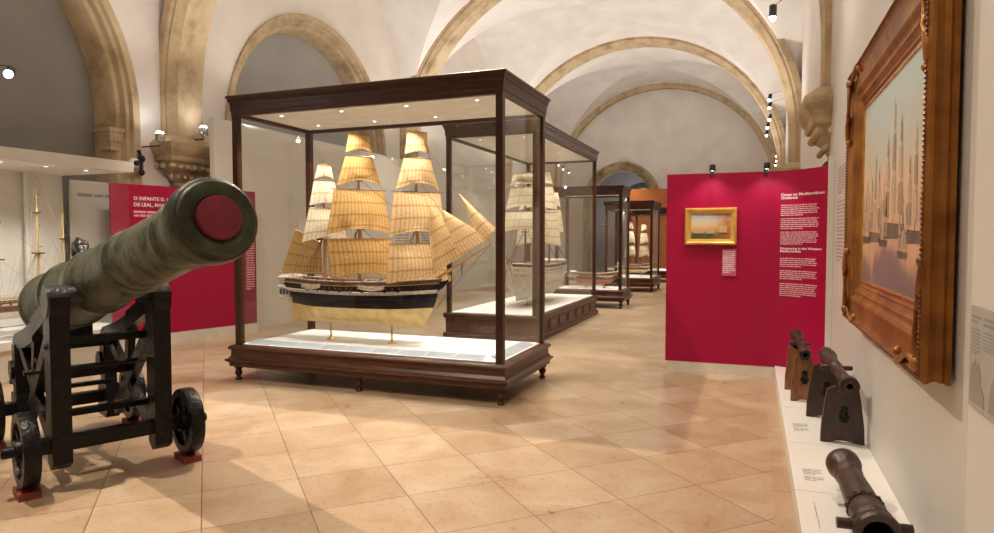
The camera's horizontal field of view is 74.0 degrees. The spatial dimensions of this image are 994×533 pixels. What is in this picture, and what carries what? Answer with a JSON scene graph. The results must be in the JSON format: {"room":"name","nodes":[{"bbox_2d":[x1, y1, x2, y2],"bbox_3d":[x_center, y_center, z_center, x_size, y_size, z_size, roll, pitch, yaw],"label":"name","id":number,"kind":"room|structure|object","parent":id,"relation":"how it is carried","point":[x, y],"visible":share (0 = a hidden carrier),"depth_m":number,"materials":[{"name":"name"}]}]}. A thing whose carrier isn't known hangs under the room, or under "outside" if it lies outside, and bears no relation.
{"room":"museum","nodes":[
{"label":"museum","id":0,"kind":"room"},
{"bbox_2d":[0,0,95,327],"bbox_3d":[-7.186,-2.078,7.661,0.001,6.700,6.300,1,3,21],"label":"wall niche","id":1,"kind":"object","parent":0,"point":[47,105],"depth_m":9.46,"materials":[{"name":"grey paint"}]},
{"bbox_2d":[109,0,555,189],"bbox_3d":[-4.015,-3.666,14.393,0.001,9.300,38.400,1,3,21],"label":"wall","id":2,"kind":"structure","parent":0,"point":[361,23],"depth_m":12.73,"materials":[{"name":"paint"}]},
{"bbox_2d":[57,0,141,184],"bbox_3d":[-6.928,-1.974,7.565,0.555,6.500,6.100,1,3,21],"label":"arch","id":3,"kind":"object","parent":2,"relation":"attached to","point":[95,25],"depth_m":10.05,"materials":[{"name":"stone"}]},
{"bbox_2d":[128,150,144,175],"bbox_3d":[-5.538,-1.607,10.158,0.219,0.406,0.467,-1,3,-21],"label":"spotlight","id":4,"kind":"object","parent":2,"relation":"attached to","point":[138,162],"visible":0.87,"depth_m":10.19,"materials":[{"name":"black metal"}]},
{"bbox_2d":[142,131,164,147],"bbox_3d":[-5.391,-1.988,10.318,0.472,0.238,0.138,1,3,21],"label":"spotlight","id":5,"kind":"object","parent":2,"relation":"attached to","point":[159,135],"visible":1,"depth_m":10.22,"materials":[{"name":"silver metal"}]},
{"bbox_2d":[150,135,209,186],"bbox_3d":[-5.224,-1.713,11.080,0.700,0.840,1.240,1,3,21],"label":"trim","id":6,"kind":"structure","parent":2,"relation":"attached to","point":[183,160],"depth_m":10.76,"materials":[{"name":"stone"}]},
{"bbox_2d":[194,125,207,139],"bbox_3d":[-5.060,-2.217,10.995,0.592,0.238,0.138,1,3,21],"label":"spotlight","id":7,"kind":"object","parent":6,"relation":"on","point":[203,130],"visible":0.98,"depth_m":10.87,"materials":[{"name":"silver metal"}]},
{"bbox_2d":[235,34,360,149],"bbox_3d":[-4.409,-2.333,14.817,0.001,6.600,5.800,1,3,21],"label":"wall niche","id":8,"kind":"object","parent":2,"relation":"in","point":[279,62],"depth_m":14.30,"materials":[{"name":"grey paint"}]},
{"bbox_2d":[225,13,385,155],"bbox_3d":[-4.150,-2.229,14.721,0.555,6.400,5.600,1,3,21],"label":"trim","id":9,"kind":"structure","parent":2,"relation":"attached to","point":[325,39],"depth_m":14.80,"materials":[{"name":"stone"}]},
{"bbox_2d":[159,0,832,138],"bbox_3d":[-0.683,-4.676,9.191,10.160,5.760,0.800,1,3,21],"label":"trim","id":10,"kind":"structure","parent":2,"relation":"attached to","point":[185,24],"depth_m":10.72,"materials":[{"name":"stone"}]},
{"bbox_2d":[400,0,801,161],"bbox_3d":[2.137,-4.985,16.457,10.160,5.760,0.800,1,3,21],"label":"arch","id":11,"kind":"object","parent":2,"relation":"attached to","point":[778,50],"depth_m":14.89,"materials":[{"name":"stone"}]},
{"bbox_2d":[505,36,785,183],"bbox_3d":[4.886,-5.287,23.536,10.160,5.760,0.800,1,3,21],"label":"trim","id":12,"kind":"structure","parent":2,"relation":"attached to","point":[778,134],"depth_m":22.75,"materials":[{"name":"stone"}]},
{"bbox_2d":[554,83,776,186],"bbox_3d":[7.489,-5.573,30.243,10.160,5.760,0.480,1,3,21],"label":"trim","id":13,"kind":"structure","parent":2,"relation":"attached to","point":[766,142],"depth_m":29.78,"materials":[{"name":"stone"}]},
{"bbox_2d":[209,117,565,327],"bbox_3d":[-0.669,-1.085,21.116,0.100,3.570,22.060,1,3,21],"label":"wall","id":14,"kind":"structure","parent":0,"point":[273,162],"depth_m":12.65,"materials":[{"name":"beige paint"}]},
{"bbox_2d":[298,220,322,250],"bbox_3d":[-3.693,-0.611,13.163,0.024,0.600,0.800,1,3,21],"label":"notice","id":15,"kind":"object","parent":14,"relation":"attached to","point":[301,223],"visible":0.07,"depth_m":12.88,"materials":[{"name":"white paper"}]},
{"bbox_2d":[393,232,410,242],"bbox_3d":[-2.374,-0.656,16.568,0.022,0.600,0.900,1,3,21],"label":"notice","id":16,"kind":"object","parent":14,"relation":"attached to","point":[403,236],"visible":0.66,"depth_m":16.55,"materials":[{"name":"white paper"}]},
{"bbox_2d":[420,231,429,242],"bbox_3d":[-1.867,-0.712,17.872,0.022,0.600,0.900,1,3,21],"label":"notice","id":17,"kind":"object","parent":14,"relation":"attached to","point":[425,233],"visible":0.38,"depth_m":17.66,"materials":[{"name":"white paper"}]},
{"bbox_2d":[0,267,775,532],"bbox_3d":[0.996,0.932,15.703,9.740,0.001,44.100,1,3,21],"label":"floor","id":18,"kind":"structure","parent":0,"point":[611,439],"depth_m":4.91,"materials":[{"name":"tile"}]},
{"bbox_2d":[0,439,5,448],"bbox_3d":[-3.828,1.358,5.025,0.120,0.058,0.200,-2,3,-44],"label":"chock","id":19,"kind":"object","parent":18,"relation":"on","point":[2,443],"visible":0.67,"depth_m":4.99,"materials":[{"name":"red wood"}]},
{"bbox_2d":[12,485,41,502],"bbox_3d":[-2.923,1.397,4.106,0.120,0.058,0.200,-2,3,-44],"label":"chock","id":20,"kind":"object","parent":18,"relation":"on","point":[21,495],"visible":0.76,"depth_m":4.05,"materials":[{"name":"red wood"}]},
{"bbox_2d":[0,283,206,488],"bbox_3d":[-3.033,0.712,4.874,1.220,1.247,1.754,-2,3,-44],"label":"carriage","id":21,"kind":"object","parent":20,"relation":"on","point":[40,363],"visible":0.98,"depth_m":4.57,"materials":[{"name":"wood"}]},
{"bbox_2d":[18,177,257,330],"bbox_3d":[-2.567,0.077,4.372,0.680,1.100,3.722,-2,3,-44],"label":"cannon","id":22,"kind":"object","parent":21,"relation":"on","point":[207,221],"visible":0.84,"depth_m":3.34,"materials":[{"name":"green metal"}]},
{"bbox_2d":[0,146,133,382],"bbox_3d":[-6.574,0.040,6.107,1.430,2.600,6.220,1,3,21],"label":"display case","id":23,"kind":"object","parent":18,"relation":"on","point":[18,166],"visible":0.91,"depth_m":8.59,"materials":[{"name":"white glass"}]},
{"bbox_2d":[0,335,13,338],"bbox_3d":[-5.550,0.786,7.508,0.150,0.090,0.190,1,3,21],"label":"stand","id":24,"kind":"object","parent":23,"relation":"on","point":[7,336],"visible":0.58,"depth_m":7.46,"materials":[{"name":"white metal"}]},
{"bbox_2d":[0,170,71,319],"bbox_3d":[-5.842,-0.191,7.996,0.760,2.000,1.818,1,3,21],"label":"model ship","id":25,"kind":"object","parent":23,"relation":"on","point":[9,305],"visible":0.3,"depth_m":8.19,"materials":[{"name":"brown wood"}]},
{"bbox_2d":[68,180,111,322],"bbox_3d":[-5.848,-0.017,9.565,0.043,2.420,0.650,1,3,21],"label":"panel","id":26,"kind":"object","parent":18,"relation":"on","point":[89,217],"visible":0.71,"depth_m":9.49,"materials":[{"name":"beige paint"}]},
{"bbox_2d":[77,193,108,197],"bbox_3d":[-5.823,-1.024,9.528,0.001,0.045,0.500,1,3,21],"label":"print","id":27,"kind":"object","parent":26,"relation":"attached to","point":[79,195],"depth_m":9.52},
{"bbox_2d":[122,417,141,422],"bbox_3d":[-3.144,1.330,5.698,0.120,0.058,0.200,-2,3,-44],"label":"chock","id":28,"kind":"object","parent":18,"relation":"on","point":[124,419],"visible":0.47,"depth_m":5.66,"materials":[{"name":"red wood"}]},
{"bbox_2d":[109,183,257,346],"bbox_3d":[-4.792,-0.031,10.307,0.070,2.385,2.294,2,3,37],"label":"panel","id":29,"kind":"object","parent":18,"relation":"on","point":[203,298],"visible":0.47,"depth_m":10.36,"materials":[{"name":"red paint"}]},
{"bbox_2d":[134,211,155,216],"bbox_3d":[-4.982,-0.688,9.994,0.001,0.294,0.990,2,3,37],"label":"print","id":30,"kind":"object","parent":29,"relation":"attached to","point":[136,213],"depth_m":9.70},
{"bbox_2d":[246,243,254,289],"bbox_3d":[-4.156,-0.124,11.123,0.001,1.020,0.160,2,3,37],"label":"print","id":31,"kind":"object","parent":29,"relation":"attached to","point":[250,254],"depth_m":11.14},
{"bbox_2d":[174,451,201,464],"bbox_3d":[-2.239,1.369,4.779,0.120,0.058,0.200,-2,3,-44],"label":"chock","id":32,"kind":"object","parent":18,"relation":"on","point":[184,458],"visible":0.82,"depth_m":4.72,"materials":[{"name":"red wood"}]},
{"bbox_2d":[224,68,553,405],"bbox_3d":[-1.207,-0.308,7.474,3.400,3.180,1.535,1,3,21],"label":"display case","id":33,"kind":"object","parent":18,"relation":"on","point":[499,96],"visible":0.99,"depth_m":7.04,"materials":[{"name":"brown wood"}]},
{"bbox_2d":[278,341,295,344],"bbox_3d":[-2.373,0.862,7.400,0.261,0.018,0.100,1,3,21],"label":"print","id":34,"kind":"object","parent":33,"relation":"on","point":[279,342],"depth_m":7.41},
{"bbox_2d":[299,343,317,346],"bbox_3d":[-2.070,0.867,7.283,0.270,0.018,0.100,1,3,21],"label":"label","id":35,"kind":"object","parent":33,"relation":"on","point":[300,344],"depth_m":7.28,"materials":[{"name":"white paper"}]},
{"bbox_2d":[321,345,345,348],"bbox_3d":[-1.771,0.872,7.167,0.270,0.018,0.100,1,3,21],"label":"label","id":36,"kind":"object","parent":33,"relation":"on","point":[323,346],"depth_m":7.16,"materials":[{"name":"white paper"}]},
{"bbox_2d":[347,346,371,349],"bbox_3d":[-1.472,0.877,7.051,0.269,0.018,0.100,1,3,21],"label":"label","id":37,"kind":"object","parent":33,"relation":"on","point":[349,347],"depth_m":7.07,"materials":[{"name":"white paper"}]},
{"bbox_2d":[277,127,495,343],"bbox_3d":[-1.341,-0.346,7.527,2.860,2.439,0.712,1,3,21],"label":"model ship","id":38,"kind":"object","parent":33,"relation":"on","point":[415,272],"visible":1,"depth_m":7.42,"materials":[{"name":"beige fabric"}]},
{"bbox_2d":[375,348,397,351],"bbox_3d":[-1.171,0.882,6.935,0.271,0.018,0.100,1,3,21],"label":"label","id":39,"kind":"object","parent":33,"relation":"on","point":[376,349],"depth_m":6.94,"materials":[{"name":"white paper"}]},
{"bbox_2d":[400,350,425,353],"bbox_3d":[-0.874,0.887,6.819,0.267,0.018,0.100,1,3,21],"label":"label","id":40,"kind":"object","parent":33,"relation":"on","point":[402,351],"depth_m":6.83,"materials":[{"name":"white paper"}]},
{"bbox_2d":[427,352,453,355],"bbox_3d":[-0.575,0.892,6.704,0.265,0.018,0.100,1,3,21],"label":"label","id":41,"kind":"object","parent":33,"relation":"on","point":[428,353],"depth_m":6.71,"materials":[{"name":"white paper"}]},
{"bbox_2d":[456,354,482,357],"bbox_3d":[-0.275,0.897,6.587,0.266,0.018,0.100,1,3,21],"label":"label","id":42,"kind":"object","parent":33,"relation":"on","point":[458,355],"depth_m":6.60,"materials":[{"name":"white paper"}]},
{"bbox_2d":[442,119,598,341],"bbox_3d":[0.637,-0.634,12.286,1.626,3.420,4.196,1,3,21],"label":"display case","id":43,"kind":"object","parent":18,"relation":"on","point":[562,311],"visible":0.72,"depth_m":10.74,"materials":[{"name":"brown wood"}]},
{"bbox_2d":[505,169,570,304],"bbox_3d":[0.688,-0.584,12.158,0.930,2.520,2.938,1,3,21],"label":"model ship","id":44,"kind":"object","parent":43,"relation":"on","point":[519,275],"visible":0.71,"depth_m":11.67,"materials":[{"name":"beige fabric"}]},
{"bbox_2d":[553,185,632,308],"bbox_3d":[2.281,-0.470,15.734,1.740,2.800,1.170,1,3,21],"label":"display case","id":45,"kind":"object","parent":18,"relation":"on","point":[620,294],"visible":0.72,"depth_m":15.34,"materials":[{"name":"brown wood"}]},
{"bbox_2d":[567,210,623,287],"bbox_3d":[2.367,-0.419,15.691,1.322,1.850,0.520,1,3,21],"label":"model ship","id":46,"kind":"object","parent":45,"relation":"on","point":[575,276],"visible":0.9,"depth_m":15.68,"materials":[{"name":"beige wood"}]},
{"bbox_2d":[603,200,661,291],"bbox_3d":[4.232,-0.636,20.553,1.590,2.720,1.770,1,3,21],"label":"display case","id":47,"kind":"object","parent":18,"relation":"on","point":[650,280],"visible":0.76,"depth_m":19.90,"materials":[{"name":"brown wood"}]},
{"bbox_2d":[615,221,656,275],"bbox_3d":[4.317,-0.625,20.517,1.280,1.850,0.568,0,2,7],"label":"model ship","id":48,"kind":"object","parent":47,"relation":"on","point":[634,267],"visible":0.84,"depth_m":20.42,"materials":[{"name":"beige fabric"}]},
{"bbox_2d":[617,182,648,264],"bbox_3d":[7.402,-2.044,33.406,2.680,4.440,0.450,1,3,21],"label":"trim","id":49,"kind":"structure","parent":18,"relation":"on","point":[643,185],"depth_m":33.65,"materials":[{"name":"grey stone"}]},
{"bbox_2d":[629,207,666,277],"bbox_3d":[5.875,-0.823,24.952,1.670,2.720,1.770,1,3,21],"label":"display case","id":50,"kind":"object","parent":18,"relation":"on","point":[663,210],"visible":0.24,"depth_m":24.30,"materials":[{"name":"brown wood"}]},
{"bbox_2d":[630,189,666,268],"bbox_3d":[7.066,-1.465,28.274,2.900,3.720,0.100,1,3,21],"label":"panel","id":51,"kind":"object","parent":18,"relation":"on","point":[659,195],"visible":0.21,"depth_m":28.36,"materials":[{"name":"orange paint"}]},
{"bbox_2d":[665,166,827,377],"bbox_3d":[2.848,0.097,7.582,1.771,2.360,0.376,2,3,35],"label":"panel","id":52,"kind":"object","parent":18,"relation":"on","point":[741,324],"visible":0.98,"depth_m":7.60,"materials":[{"name":"red paint"}]},
{"bbox_2d":[685,207,736,244],"bbox_3d":[2.491,-0.468,7.699,0.577,0.430,0.052,1,3,21],"label":"framed painting","id":53,"kind":"object","parent":52,"relation":"attached to","point":[703,226],"visible":1,"depth_m":7.70,"materials":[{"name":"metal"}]},
{"bbox_2d":[709,164,715,175],"bbox_3d":[2.507,-1.117,7.667,0.072,0.120,0.216,1,3,21],"label":"spotlight","id":54,"kind":"object","parent":52,"relation":"attached to","point":[712,167],"visible":1,"depth_m":7.58,"materials":[{"name":"black metal"}]},
{"bbox_2d":[722,249,735,275],"bbox_3d":[2.693,-0.046,7.660,0.155,0.310,0.010,1,3,21],"label":"card","id":55,"kind":"object","parent":52,"relation":"attached to","point":[728,255],"visible":1,"depth_m":7.66,"materials":[{"name":"pink paper"}]},
{"bbox_2d":[723,251,734,272],"bbox_3d":[2.692,-0.055,7.655,0.133,0.254,0.001,1,3,21],"label":"print","id":56,"kind":"object","parent":55,"relation":"attached to","point":[728,256],"depth_m":7.66},
{"bbox_2d":[763,162,769,173],"bbox_3d":[3.047,-1.109,7.457,0.072,0.120,0.216,1,3,21],"label":"spotlight","id":57,"kind":"object","parent":52,"relation":"attached to","point":[766,167],"visible":1,"depth_m":7.37,"materials":[{"name":"black metal"}]},
{"bbox_2d":[779,203,818,296],"bbox_3d":[3.333,-0.174,7.263,0.041,1.024,0.477,-1,3,-29],"label":"print","id":58,"kind":"object","parent":52,"relation":"attached to","point":[798,222],"depth_m":7.30},
{"bbox_2d":[764,378,797,532],"bbox_3d":[6.078,1.016,13.734,1.160,0.001,44.100,1,3,21],"label":"trim","id":59,"kind":"structure","parent":18,"relation":"on","point":[785,520],"depth_m":4.59,"materials":[{"name":"stone"}]},
{"bbox_2d":[784,345,798,389],"bbox_3d":[2.862,0.962,6.306,0.205,0.440,0.063,1,3,21],"label":"stand","id":60,"kind":"object","parent":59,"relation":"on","point":[792,350],"visible":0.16,"depth_m":6.32,"materials":[{"name":"brown wood"}]},
{"bbox_2d":[793,423,807,430],"bbox_3d":[2.335,1.234,5.072,0.108,0.001,0.209,1,3,21],"label":"print","id":61,"kind":"object","parent":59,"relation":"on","point":[796,426],"depth_m":5.08},
{"bbox_2d":[790,354,812,400],"bbox_3d":[2.724,0.991,5.867,0.205,0.420,0.063,1,3,21],"label":"stand","id":62,"kind":"object","parent":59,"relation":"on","point":[802,369],"visible":0.73,"depth_m":5.86,"materials":[{"name":"brown wood"}]},
{"bbox_2d":[789,329,811,359],"bbox_3d":[2.808,0.716,6.115,0.182,0.189,0.738,1,3,21],"label":"gun","id":63,"kind":"object","parent":62,"relation":"on","point":[796,335],"visible":1,"depth_m":6.08,"materials":[{"name":"brown metal"}]},
{"bbox_2d":[802,468,822,480],"bbox_3d":[1.938,1.278,4.048,0.108,0.001,0.210,1,3,21],"label":"print","id":64,"kind":"object","parent":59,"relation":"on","point":[808,474],"depth_m":4.06},
{"bbox_2d":[806,363,841,416],"bbox_3d":[2.657,1.004,5.336,0.280,0.440,0.063,1,3,21],"label":"stand","id":65,"kind":"object","parent":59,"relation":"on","point":[820,379],"visible":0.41,"depth_m":5.34,"materials":[{"name":"brown wood"}]},
{"bbox_2d":[818,347,859,395],"bbox_3d":[2.580,0.775,5.021,0.222,0.198,0.973,1,3,21],"label":"gun","id":66,"kind":"object","parent":65,"relation":"on","point":[849,385],"visible":1,"depth_m":4.89,"materials":[{"name":"brown metal"}]},
{"bbox_2d":[774,366,909,532],"bbox_3d":[2.228,1.338,4.402,0.522,0.152,6.505,1,3,21],"label":"plinth","id":67,"kind":"object","parent":59,"relation":"on","point":[811,481],"visible":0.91,"depth_m":4.09,"materials":[{"name":"white paint"}]},
{"bbox_2d":[820,385,864,445],"bbox_3d":[2.450,1.052,4.677,0.280,0.400,0.063,1,3,21],"label":"stand","id":68,"kind":"object","parent":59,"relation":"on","point":[842,414],"visible":0.93,"depth_m":4.67,"materials":[{"name":"brown wood"}]},
{"bbox_2d":[825,448,914,532],"bbox_3d":[1.873,1.176,3.373,0.319,0.260,0.828,1,3,21],"label":"cannon","id":69,"kind":"object","parent":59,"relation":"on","point":[866,511],"visible":1,"depth_m":3.20},
{"bbox_2d":[377,0,803,151],"bbox_3d":[0.614,-5.188,12.531,9.930,4.740,38.400,1,3,21],"label":"ceiling","id":70,"kind":"structure","parent":0,"point":[530,39],"depth_m":21.39,"materials":[{"name":"paint"}]},
{"bbox_2d":[596,172,644,266],"bbox_3d":[8.915,-2.937,36.028,9.500,6.000,0.200,1,3,21],"label":"wall","id":71,"kind":"structure","parent":0,"point":[628,179],"depth_m":36.96,"materials":[{"name":"grey paint"}]},
{"bbox_2d":[561,89,770,270],"bbox_3d":[7.557,-4.352,30.483,9.930,9.300,0.001,1,3,21],"label":"wall","id":72,"kind":"structure","parent":0,"point":[664,132],"depth_m":30.34,"materials":[{"name":"paint"}]},
{"bbox_2d":[583,162,658,271],"bbox_3d":[5.924,-2.338,31.380,3.640,5.200,0.670,1,3,21],"label":"trim","id":73,"kind":"structure","parent":72,"relation":"attached to","point":[603,173],"depth_m":31.39,"materials":[{"name":"stone"}]},
{"bbox_2d":[785,0,827,168],"bbox_3d":[5.243,-3.513,10.805,0.001,9.300,38.400,1,3,21],"label":"wall","id":74,"kind":"structure","parent":0,"point":[811,42],"depth_m":12.22,"materials":[{"name":"paint"}]},
{"bbox_2d":[778,162,800,170],"bbox_3d":[6.673,-1.873,14.829,0.690,0.840,1.240,1,3,21],"label":"trim","id":75,"kind":"structure","parent":74,"relation":"attached to","point":[790,165],"depth_m":14.33,"materials":[{"name":"stone"}]},
{"bbox_2d":[797,85,833,166],"bbox_3d":[3.852,-1.563,7.563,0.690,0.840,1.240,1,3,21],"label":"trim","id":76,"kind":"structure","parent":74,"relation":"attached to","point":[814,117],"depth_m":7.17,"materials":[{"name":"stone"}]},
{"bbox_2d":[829,0,980,532],"bbox_3d":[0.976,-1.008,0.179,0.120,5.200,15.320,1,3,21],"label":"wall partition","id":77,"kind":"structure","parent":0,"point":[915,432],"depth_m":3.26,"materials":[{"name":"paint"}]},
{"bbox_2d":[824,156,834,364],"bbox_3d":[3.450,0.088,6.856,0.053,2.440,0.060,1,3,21],"label":"trim","id":78,"kind":"structure","parent":77,"relation":"attached to","point":[831,162],"depth_m":6.82,"materials":[{"name":"beige paint"}]},
{"bbox_2d":[836,163,844,260],"bbox_3d":[3.258,-0.502,6.258,0.001,0.903,0.545,1,3,21],"label":"print","id":79,"kind":"object","parent":77,"relation":"attached to","point":[844,163],"depth_m":6.25},
{"bbox_2d":[841,0,961,385],"bbox_3d":[2.213,-0.464,3.791,0.131,1.795,2.460,1,3,21],"label":"framed painting","id":80,"kind":"object","parent":77,"relation":"attached to","point":[902,125],"visible":1,"depth_m":3.28,"materials":[{"name":"fabric"}]},
{"bbox_2d":[964,0,993,532],"bbox_3d":[0.952,-0.215,0.351,0.025,3.600,4.360,1,3,21],"label":"wall","id":81,"kind":"structure","parent":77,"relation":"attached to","point":[979,499],"depth_m":2.29,"materials":[{"name":"white paint"}]},
{"bbox_2d":[968,305,993,422],"bbox_3d":[1.517,0.340,1.884,0.010,0.360,1.080,1,3,21],"label":"panel","id":82,"kind":"object","parent":81,"relation":"attached to","point":[981,356],"visible":1,"depth_m":2.26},
{"bbox_2d":[971,314,993,355],"bbox_3d":[1.648,0.243,2.229,0.001,0.137,0.295,1,3,21],"label":"print","id":83,"kind":"object","parent":82,"relation":"on","point":[982,325],"depth_m":2.26},
{"bbox_3d":[3.928,-3.620,8.412,0.735,0.201,1.007,1,3,21],"label":"cable","id":84,"kind":"object","parent":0,"visible":0},
{"bbox_2d":[769,4,776,21],"bbox_3d":[3.770,-3.464,9.017,0.102,0.229,0.099,1,3,21],"label":"spotlight","id":85,"kind":"object","parent":84,"relation":"hanging from","point":[772,8],"visible":1,"depth_m":8.98,"materials":[{"name":"black metal"}]},
{"bbox_3d":[-5.781,-1.927,5.973,2.849,0.311,0.810,1,3,21],"label":"cable","id":86,"kind":"object","parent":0,"visible":0},
{"bbox_2d":[3,66,16,78],"bbox_3d":[-4.304,-1.717,5.827,0.080,0.132,0.177,-1,3,-24],"label":"spotlight","id":87,"kind":"object","parent":86,"relation":"hanging from","point":[9,72],"visible":1,"depth_m":5.78,"materials":[{"name":"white metal"}]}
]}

